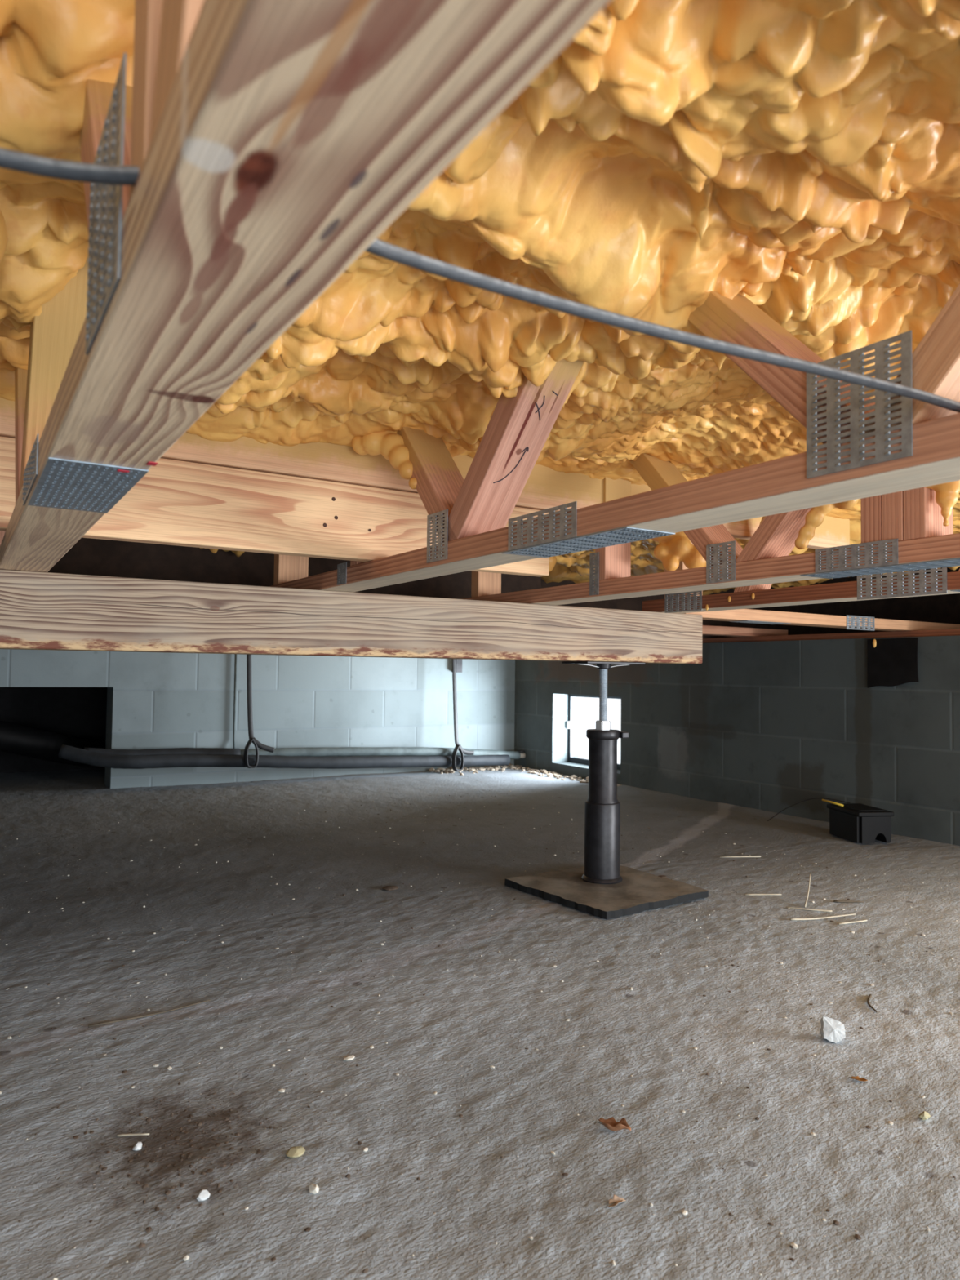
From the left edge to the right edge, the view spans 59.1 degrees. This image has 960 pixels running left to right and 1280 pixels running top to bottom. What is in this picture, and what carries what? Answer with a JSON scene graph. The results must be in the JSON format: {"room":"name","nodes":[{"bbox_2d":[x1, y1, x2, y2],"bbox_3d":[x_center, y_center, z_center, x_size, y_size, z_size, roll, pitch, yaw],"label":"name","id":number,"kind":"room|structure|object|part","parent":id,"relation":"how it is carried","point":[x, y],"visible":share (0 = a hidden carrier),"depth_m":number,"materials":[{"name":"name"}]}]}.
{"room":"crawl space","nodes":[
{"label":"crawl space","id":0,"kind":"room"},
{"bbox_2d":[0,687,106,773],"bbox_3d":[-2.484,0.182,5.104,5.550,1.280,0.100,2,-3,-32],"label":"opening","id":1,"kind":"structure","parent":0,"point":[81,713],"depth_m":5.01,"materials":[{"name":"black"}]},
{"bbox_2d":[0,648,515,788],"bbox_3d":[-2.013,0.390,4.330,5.550,0.817,0.200,2,-3,-32],"label":"wall","id":2,"kind":"structure","parent":0,"point":[155,700],"depth_m":4.74,"materials":[{"name":"grey concrete"}]},
{"bbox_2d":[232,653,236,748],"bbox_3d":[-1.332,0.295,4.614,0.012,0.588,0.022,2,-3,-32],"label":"conduit","id":3,"kind":"object","parent":2,"relation":"attached to","point":[235,660],"visible":0.79,"depth_m":4.61,"materials":[{"name":"grey metal"}]},
{"bbox_2d":[57,744,525,768],"bbox_3d":[-0.875,0.654,4.788,2.709,0.212,0.159,2,-3,-32],"label":"pipe","id":4,"kind":"object","parent":2,"relation":"attached to","point":[317,757],"visible":0.95,"depth_m":4.62,"materials":[{"name":"black plastic"}]},
{"bbox_2d":[244,654,274,768],"bbox_3d":[-1.176,0.367,4.519,0.160,0.622,0.072,2,-3,-32],"label":"strap","id":5,"kind":"object","parent":4,"relation":"attached to","point":[257,744],"visible":0.98,"depth_m":4.50,"materials":[{"name":"grey metal"}]},
{"bbox_2d":[451,658,474,771],"bbox_3d":[-0.108,0.445,5.178,0.148,0.702,0.072,2,-3,-32],"label":"strap","id":6,"kind":"object","parent":4,"relation":"attached to","point":[458,747],"visible":0.99,"depth_m":5.16,"materials":[{"name":"grey metal"}]},
{"bbox_2d":[455,658,462,672],"bbox_3d":[-0.141,0.123,5.347,0.045,0.165,0.045,2,-3,-32],"label":"metal bracket","id":7,"kind":"object","parent":2,"relation":"attached to","point":[458,661],"visible":0.33,"depth_m":5.33,"materials":[{"name":"grey metal"}]},
{"bbox_2d":[0,767,959,1279],"bbox_3d":[-0.383,0.673,1.684,5.560,0.011,8.100,2,-3,-32],"label":"floor","id":8,"kind":"structure","parent":0,"point":[375,1219],"depth_m":1.43,"materials":[{"name":"concrete"}]},
{"bbox_2d":[0,720,106,766],"bbox_3d":[-2.798,0.538,4.247,2.149,0.324,0.354,2,-3,-37],"label":"flexible duct","id":9,"kind":"object","parent":8,"relation":"on","point":[15,739],"visible":0.64,"depth_m":4.43,"materials":[{"name":"black plastic"}]},
{"bbox_2d":[116,1133,149,1137],"bbox_3d":[-0.455,0.650,1.113,0.043,0.007,0.003,1,-2,4],"label":"straw","id":10,"kind":"object","parent":8,"relation":"on","point":[143,1134],"visible":1,"depth_m":1.11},
{"bbox_2d":[132,1142,142,1151],"bbox_3d":[-0.439,0.648,1.084,0.010,0.009,0.013,1,-2,-8],"label":"stone","id":11,"kind":"object","parent":8,"relation":"on","point":[138,1145],"visible":1,"depth_m":1.08,"materials":[{"name":"white stone"}]},
{"bbox_2d":[88,999,210,1027],"bbox_3d":[-0.582,0.664,1.506,0.209,0.004,0.011,2,-3,-36],"label":"twig","id":12,"kind":"object","parent":8,"relation":"on","point":[175,1009],"visible":1,"depth_m":1.49,"materials":[{"name":"wood"}]},
{"bbox_2d":[18,1082,327,1236],"bbox_3d":[-0.380,0.649,1.086,0.329,0.011,0.331,0,-2,7],"label":"crumbs","id":13,"kind":"object","parent":8,"relation":"on","point":[148,1229],"visible":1,"depth_m":1.07,"materials":[{"name":"brown soil"}]},
{"bbox_2d":[196,1189,209,1201],"bbox_3d":[-0.320,0.642,0.980,0.016,0.011,0.011,2,-3,-32],"label":"stone","id":14,"kind":"object","parent":8,"relation":"on","point":[204,1194],"visible":1,"depth_m":0.98,"materials":[{"name":"white stone"}]},
{"bbox_2d":[285,1146,305,1157],"bbox_3d":[-0.233,0.645,1.068,0.024,0.009,0.020,2,-3,-32],"label":"stone","id":15,"kind":"object","parent":8,"relation":"on","point":[293,1152],"visible":1,"depth_m":1.06,"materials":[{"name":"beige stone"}]},
{"bbox_2d":[309,1183,319,1194],"bbox_3d":[-0.195,0.642,0.992,0.011,0.009,0.015,2,-3,-32],"label":"stone","id":16,"kind":"object","parent":8,"relation":"on","point":[313,1188],"visible":1,"depth_m":0.99,"materials":[{"name":"beige stone"}]},
{"bbox_2d":[342,1054,355,1060],"bbox_3d":[-0.207,0.661,1.340,0.021,0.006,0.012,2,-3,-32],"label":"stone","id":17,"kind":"object","parent":8,"relation":"on","point":[349,1057],"visible":1,"depth_m":1.34,"materials":[{"name":"beige stone"}]},
{"bbox_2d":[382,885,398,890],"bbox_3d":[-0.253,0.700,2.393,0.046,0.011,0.038,2,-3,-32],"label":"stone","id":18,"kind":"object","parent":8,"relation":"on","point":[387,887],"visible":1,"depth_m":2.38,"materials":[{"name":"stone"}]},
{"bbox_2d":[0,788,959,1279],"bbox_3d":[-0.010,0.708,2.504,2.559,0.012,3.222,2,-3,-32],"label":"pale grit","id":19,"kind":"object","parent":8,"relation":"on","point":[186,1257],"visible":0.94,"depth_m":1.40,"materials":[{"name":"stone"}]},
{"bbox_2d":[27,795,955,1273],"bbox_3d":[-0.088,0.706,2.452,2.322,0.012,3.203,2,-3,-32],"label":"dark grit","id":20,"kind":"object","parent":8,"relation":"on","point":[359,1143],"visible":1,"depth_m":1.18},
{"bbox_2d":[428,763,622,786],"bbox_3d":[0.231,0.796,4.939,0.660,0.040,1.103,2,-3,-32],"label":"rubble","id":21,"kind":"object","parent":8,"relation":"on","point":[549,774],"visible":0.85,"depth_m":5.20,"materials":[{"name":"white stone"}]},
{"bbox_2d":[504,865,708,919],"bbox_3d":[0.354,0.693,2.375,0.424,0.023,0.421,2,-3,-32],"label":"pad","id":22,"kind":"object","parent":8,"relation":"on","point":[638,891],"visible":0.87,"depth_m":2.31,"materials":[{"name":"brown wood"}]},
{"bbox_2d":[561,661,644,884],"bbox_3d":[0.353,0.374,2.434,0.205,0.622,0.125,2,-2,-29],"label":"post","id":23,"kind":"object","parent":22,"relation":"on","point":[602,806],"visible":1,"depth_m":2.40,"materials":[{"name":"black metal"}]},
{"bbox_2d":[0,568,702,663],"bbox_3d":[-0.981,-0.060,1.627,3.837,0.150,0.115,2,-3,-32],"label":"beam","id":24,"kind":"structure","parent":23,"relation":"on","point":[39,611],"depth_m":1.93,"materials":[{"name":"brown wood"}]},
{"bbox_2d":[0,0,611,572],"bbox_3d":[-0.441,-0.366,0.797,0.236,0.420,3.600,2,-3,-32],"label":"truss","id":25,"kind":"object","parent":24,"relation":"on","point":[272,143],"visible":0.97,"depth_m":0.35,"materials":[{"name":"brown wood"}]},
{"bbox_3d":[-0.484,-0.180,0.911,0.003,0.040,0.190,2,-3,-32],"label":"nail plate","id":26,"kind":"part","parent":25,"relation":"part of","materials":[{"name":"metal"}]},
{"bbox_3d":[-0.410,-0.155,0.874,0.083,0.003,0.255,2,-3,-32],"label":"splice plate","id":27,"kind":"part","parent":25,"relation":"part of","materials":[{"name":"metal"}]},
{"bbox_3d":[-0.208,-0.232,0.467,0.003,0.113,0.120,2,-3,-32],"label":"nail plate","id":28,"kind":"part","parent":25,"relation":"part of","materials":[{"name":"metal"}]},
{"bbox_2d":[0,435,549,577],"bbox_3d":[-0.657,-0.250,1.458,1.899,0.148,0.039,2,-3,-32],"label":"board","id":29,"kind":"object","parent":25,"relation":"on","point":[178,503],"visible":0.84,"depth_m":1.59,"materials":[{"name":"brown wood"}]},
{"bbox_2d":[0,396,849,549],"bbox_3d":[-0.184,-0.418,1.750,3.000,0.216,0.038,2,-3,-32],"label":"board","id":30,"kind":"object","parent":29,"relation":"on","point":[545,487],"visible":0.05,"depth_m":1.69,"materials":[{"name":"brown wood"}]},
{"bbox_2d":[0,0,959,595],"bbox_3d":[0.009,-0.347,2.509,3.870,0.212,5.262,2,-3,-32],"label":"foam","id":31,"kind":"object","parent":25,"relation":"attached to","point":[799,160],"visible":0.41,"depth_m":0.87,"materials":[{"name":"yellow plastic"}]},
{"bbox_2d":[0,147,959,413],"bbox_3d":[0.243,-0.206,0.626,1.743,0.018,0.067,2,-2,-29],"label":"cable","id":32,"kind":"object","parent":25,"relation":"attached to","point":[115,175],"visible":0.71,"depth_m":0.52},
{"bbox_2d":[269,283,959,591],"bbox_3d":[0.061,-0.342,1.283,0.153,0.419,3.300,2,-3,-32],"label":"truss","id":33,"kind":"object","parent":24,"relation":"on","point":[887,442],"visible":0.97,"depth_m":0.96,"materials":[{"name":"brown wood"}]},
{"bbox_3d":[-0.300,-0.143,1.836,0.003,0.046,0.050,2,-3,-32],"label":"nail plate","id":34,"kind":"part","parent":33,"relation":"part of","materials":[{"name":"metal"}]},
{"bbox_3d":[-0.075,-0.180,1.475,0.003,0.085,0.073,2,-3,-32],"label":"nail plate","id":35,"kind":"part","parent":33,"relation":"part of","materials":[{"name":"metal"}]},
{"bbox_3d":[0.086,-0.161,1.213,0.003,0.048,0.165,2,-3,-32],"label":"nail plate","id":36,"kind":"part","parent":33,"relation":"part of","materials":[{"name":"metal"}]},
{"bbox_3d":[0.144,-0.135,1.202,0.083,0.003,0.285,2,-3,-32],"label":"splice plate","id":37,"kind":"part","parent":33,"relation":"part of","materials":[{"name":"metal"}]},
{"bbox_3d":[0.350,-0.215,0.789,0.003,0.111,0.108,2,-3,-32],"label":"nail plate","id":38,"kind":"part","parent":33,"relation":"part of","materials":[{"name":"metal"}]},
{"bbox_2d":[461,442,959,604],"bbox_3d":[0.524,-0.318,1.746,0.353,0.418,2.998,2,-3,-32],"label":"truss","id":39,"kind":"object","parent":24,"relation":"on","point":[912,529],"visible":0.52,"depth_m":1.63,"materials":[{"name":"brown wood"}]},
{"bbox_3d":[0.274,-0.159,2.037,0.003,0.102,0.034,2,-3,-32],"label":"nail plate","id":40,"kind":"part","parent":39,"relation":"part of","materials":[{"name":"metal"}]},
{"bbox_3d":[0.482,-0.155,1.700,0.003,0.079,0.075,2,-3,-32],"label":"nail plate","id":41,"kind":"part","parent":39,"relation":"part of","materials":[{"name":"metal"}]},
{"bbox_3d":[0.639,-0.142,1.446,0.003,0.042,0.156,2,-3,-32],"label":"nail plate","id":42,"kind":"part","parent":39,"relation":"part of","materials":[{"name":"metal"}]},
{"bbox_3d":[0.697,-0.119,1.435,0.083,0.003,0.300,2,-3,-32],"label":"splice plate","id":43,"kind":"part","parent":39,"relation":"part of","materials":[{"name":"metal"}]},
{"bbox_3d":[0.356,0.067,2.446,0.205,0.006,0.125,2,-2,-29],"label":"plate","id":44,"kind":"part","parent":23,"relation":"part of","materials":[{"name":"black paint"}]},
{"bbox_3d":[0.355,0.171,2.442,0.024,0.192,0.024,2,-3,-32],"label":"threaded rod","id":45,"kind":"part","parent":23,"relation":"part of","materials":[{"name":"metal"}]},
{"bbox_2d":[595,663,611,669],"bbox_3d":[0.356,0.077,2.445,0.044,0.014,0.044,2,-3,-32],"label":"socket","id":46,"kind":"object","parent":23,"relation":"attached to","point":[599,666],"depth_m":2.43,"materials":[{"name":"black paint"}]},
{"bbox_2d":[594,1116,631,1131],"bbox_3d":[0.178,0.651,1.139,0.053,0.018,0.020,-1,-3,30],"label":"dry leaf","id":47,"kind":"object","parent":8,"relation":"on","point":[611,1123],"visible":1,"depth_m":1.14,"materials":[{"name":"brown plant"}]},
{"bbox_2d":[605,1195,625,1207],"bbox_3d":[0.156,0.648,0.977,0.028,0.006,0.015,2,-3,-32],"label":"dry leaf","id":48,"kind":"object","parent":8,"relation":"on","point":[612,1202],"visible":1,"depth_m":0.98,"materials":[{"name":"brown plant"}]},
{"bbox_2d":[720,855,760,857],"bbox_3d":[0.880,0.733,2.864,0.143,0.006,0.005,1,-2,-7],"label":"straw","id":49,"kind":"object","parent":8,"relation":"on","point":[750,855],"visible":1,"depth_m":2.86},
{"bbox_2d":[745,893,782,895],"bbox_3d":[0.793,0.713,2.372,0.101,0.006,0.004,1,-2,1],"label":"straw","id":50,"kind":"object","parent":8,"relation":"on","point":[745,894],"visible":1,"depth_m":2.37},
{"bbox_2d":[804,874,810,907],"bbox_3d":[0.893,0.682,2.308,0.005,0.061,0.136,0,-2,27],"label":"straw","id":51,"kind":"object","parent":8,"relation":"on","point":[806,899],"visible":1,"depth_m":2.30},
{"bbox_2d":[767,797,850,821],"bbox_3d":[1.332,0.693,3.419,0.051,0.122,0.352,3,-3,-41],"label":"wire","id":52,"kind":"object","parent":8,"relation":"on","point":[815,797],"visible":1,"depth_m":3.46,"materials":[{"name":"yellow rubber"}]},
{"bbox_2d":[786,906,832,911],"bbox_3d":[0.864,0.708,2.225,0.114,0.006,0.010,0,-2,16],"label":"straw","id":53,"kind":"object","parent":8,"relation":"on","point":[821,910],"visible":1,"depth_m":2.22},
{"bbox_2d":[790,913,855,920],"bbox_3d":[0.870,0.702,2.145,0.184,0.009,0.010,1,-2,-12],"label":"straw","id":54,"kind":"object","parent":8,"relation":"on","point":[822,917],"visible":1,"depth_m":2.14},
{"bbox_2d":[820,1016,845,1043],"bbox_3d":[0.596,0.657,1.433,0.036,0.041,0.029,0,-2,6],"label":"rock","id":55,"kind":"object","parent":8,"relation":"on","point":[831,1029],"visible":1,"depth_m":1.42,"materials":[{"name":"white stone"}]},
{"bbox_2d":[833,899,864,902],"bbox_3d":[1.001,0.710,2.297,0.078,0.007,0.006,0,-2,9],"label":"twig","id":56,"kind":"object","parent":8,"relation":"on","point":[834,900],"visible":1,"depth_m":2.30,"materials":[{"name":"beige wood"}]},
{"bbox_2d":[838,919,866,924],"bbox_3d":[0.931,0.703,2.110,0.087,0.009,0.019,2,-2,-24],"label":"straw","id":57,"kind":"object","parent":8,"relation":"on","point":[863,920],"visible":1,"depth_m":2.10,"materials":[{"name":"beige plant"}]},
{"bbox_2d":[848,1075,867,1081],"bbox_3d":[0.577,0.670,1.294,0.028,0.004,0.014,0,-2,18],"label":"dry leaf","id":58,"kind":"object","parent":8,"relation":"on","point":[856,1077],"visible":1,"depth_m":1.29,"materials":[{"name":"brown plant"}]},
{"bbox_2d":[826,803,893,843],"bbox_3d":[1.438,0.691,3.212,0.146,0.118,0.208,1,-2,-10],"label":"box","id":59,"kind":"object","parent":8,"relation":"on","point":[858,823],"visible":0.98,"depth_m":3.13,"materials":[{"name":"black plastic"}]},
{"bbox_2d":[822,799,844,806],"bbox_3d":[1.359,0.627,3.266,0.008,0.016,0.096,2,-2,-28],"label":"stick","id":60,"kind":"object","parent":59,"relation":"on","point":[824,800],"visible":1,"depth_m":3.26,"materials":[{"name":"yellow wood"}]},
{"bbox_3d":[1.439,0.644,3.213,0.146,0.017,0.208,1,-2,-10],"label":"box lid","id":61,"kind":"part","parent":59,"relation":"part of","materials":[{"name":"black plastic"}]},
{"bbox_3d":[1.439,0.634,3.214,0.098,0.004,0.160,1,-2,-10],"label":"lid panel","id":62,"kind":"part","parent":59,"relation":"part of","materials":[{"name":"black plastic"}]},
{"bbox_2d":[866,994,877,1012],"bbox_3d":[0.736,0.682,1.595,0.013,0.006,0.086,0,-2,19],"label":"twig","id":63,"kind":"object","parent":8,"relation":"on","point":[870,995],"visible":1,"depth_m":1.59,"materials":[{"name":"brown wood"}]},
{"bbox_2d":[918,1111,930,1119],"bbox_3d":[0.620,0.663,1.181,0.018,0.012,0.011,2,-3,-32],"label":"stone","id":64,"kind":"object","parent":8,"relation":"on","point":[924,1115],"visible":1,"depth_m":1.18,"materials":[{"name":"beige stone"}]},
{"bbox_2d":[514,635,959,845],"bbox_3d":[2.116,0.382,2.739,0.200,0.817,7.250,2,-3,-32],"label":"wall","id":65,"kind":"structure","parent":0,"point":[769,726],"depth_m":3.80,"materials":[{"name":"grey concrete"}]},
{"bbox_2d":[565,694,621,769],"bbox_3d":[0.721,0.540,5.036,0.050,0.425,0.630,2,-3,-32],"label":"window","id":66,"kind":"structure","parent":65,"relation":"in","point":[570,723],"depth_m":5.28,"materials":[{"name":"metal"}]},
{"bbox_3d":[0.569,0.548,5.299,0.030,0.425,0.022,2,-3,-32],"label":"frame","id":67,"kind":"part","parent":66,"relation":"part of","materials":[{"name":"metal"}]},
{"bbox_3d":[0.727,0.738,5.033,0.030,0.030,0.586,2,-3,-32],"label":"frame","id":68,"kind":"part","parent":66,"relation":"part of","materials":[{"name":"metal"}]},
{"bbox_3d":[0.732,0.337,5.049,0.030,0.018,0.586,2,-3,-32],"label":"frame","id":69,"kind":"part","parent":66,"relation":"part of","materials":[{"name":"metal"}]},
{"bbox_2d":[702,628,959,643],"bbox_3d":[2.174,-0.042,2.670,0.140,0.026,7.050,2,-3,-32],"label":"trim","id":70,"kind":"structure","parent":65,"relation":"on","point":[938,632],"depth_m":3.58,"materials":[{"name":"brown wood"}]},
{"bbox_2d":[541,577,845,638],"bbox_3d":[1.073,-0.219,4.224,2.350,0.416,0.040,2,-3,-32],"label":"wall","id":71,"kind":"structure","parent":70,"relation":"on","point":[630,603],"depth_m":4.47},
{"bbox_2d":[702,625,787,636],"bbox_3d":[1.099,-0.042,3.905,0.870,0.038,0.080,2,-3,-32],"label":"beam","id":72,"kind":"structure","parent":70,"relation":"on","point":[707,629],"depth_m":3.93,"materials":[{"name":"brown wood"}]},
{"bbox_2d":[683,608,959,631],"bbox_3d":[1.540,-0.057,3.278,2.140,0.052,0.086,2,-3,-32],"label":"truss","id":73,"kind":"object","parent":70,"relation":"on","point":[741,615],"visible":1,"depth_m":3.04,"materials":[{"name":"brown wood"}]},
{"bbox_3d":[0.969,-0.060,2.927,0.220,0.003,0.078,2,-3,-32],"label":"splice plate","id":74,"kind":"part","parent":73,"relation":"part of","materials":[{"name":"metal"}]},
{"bbox_3d":[1.417,-0.063,3.154,0.170,0.052,0.003,2,-3,-32],"label":"nail plate","id":75,"kind":"part","parent":73,"relation":"part of","materials":[{"name":"metal"}]},
{"bbox_2d":[866,637,919,688],"bbox_3d":[1.619,0.092,3.333,0.016,0.198,0.212,2,-3,-32],"label":"sheet","id":76,"kind":"object","parent":65,"relation":"attached to","point":[891,662],"visible":1,"depth_m":3.33,"materials":[{"name":"black plastic"}]},
{"bbox_2d":[845,566,959,633],"bbox_3d":[2.769,-0.208,3.867,0.040,0.463,6.050,2,-3,-32],"label":"wall","id":77,"kind":"structure","parent":0,"point":[943,608],"depth_m":4.56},
{"bbox_3d":[-0.241,-0.539,2.514,6.600,0.020,6.900,2,-3,-32],"label":"ceiling","id":78,"kind":"structure","parent":0,"visible":0},
{"bbox_2d":[642,515,959,613],"bbox_3d":[1.010,-0.308,1.828,0.090,0.422,1.830,2,-3,-32],"label":"truss","id":79,"kind":"object","parent":78,"relation":"hanging from","point":[934,583],"visible":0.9,"depth_m":2.07,"materials":[{"name":"brown wood"}]},
{"bbox_3d":[0.582,-0.109,2.431,0.003,0.056,0.145,2,-3,-32],"label":"nail plate","id":80,"kind":"part","parent":79,"relation":"part of","materials":[{"name":"metal"}]},
{"bbox_3d":[0.927,-0.131,1.873,0.003,0.070,0.209,2,-3,-32],"label":"nail plate","id":81,"kind":"part","parent":79,"relation":"part of","materials":[{"name":"metal"}]},
{"bbox_3d":[-2.527,-0.021,-0.240,0.150,1.280,7.050,2,-3,-32],"label":"wall","id":82,"kind":"structure","parent":0,"visible":0},
{"bbox_2d":[47,537,541,599],"bbox_3d":[-1.533,-0.326,2.262,4.150,0.416,0.038,2,-3,-32],"label":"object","id":83,"kind":"structure","parent":82,"relation":"attached to","point":[88,556],"depth_m":2.65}
]}

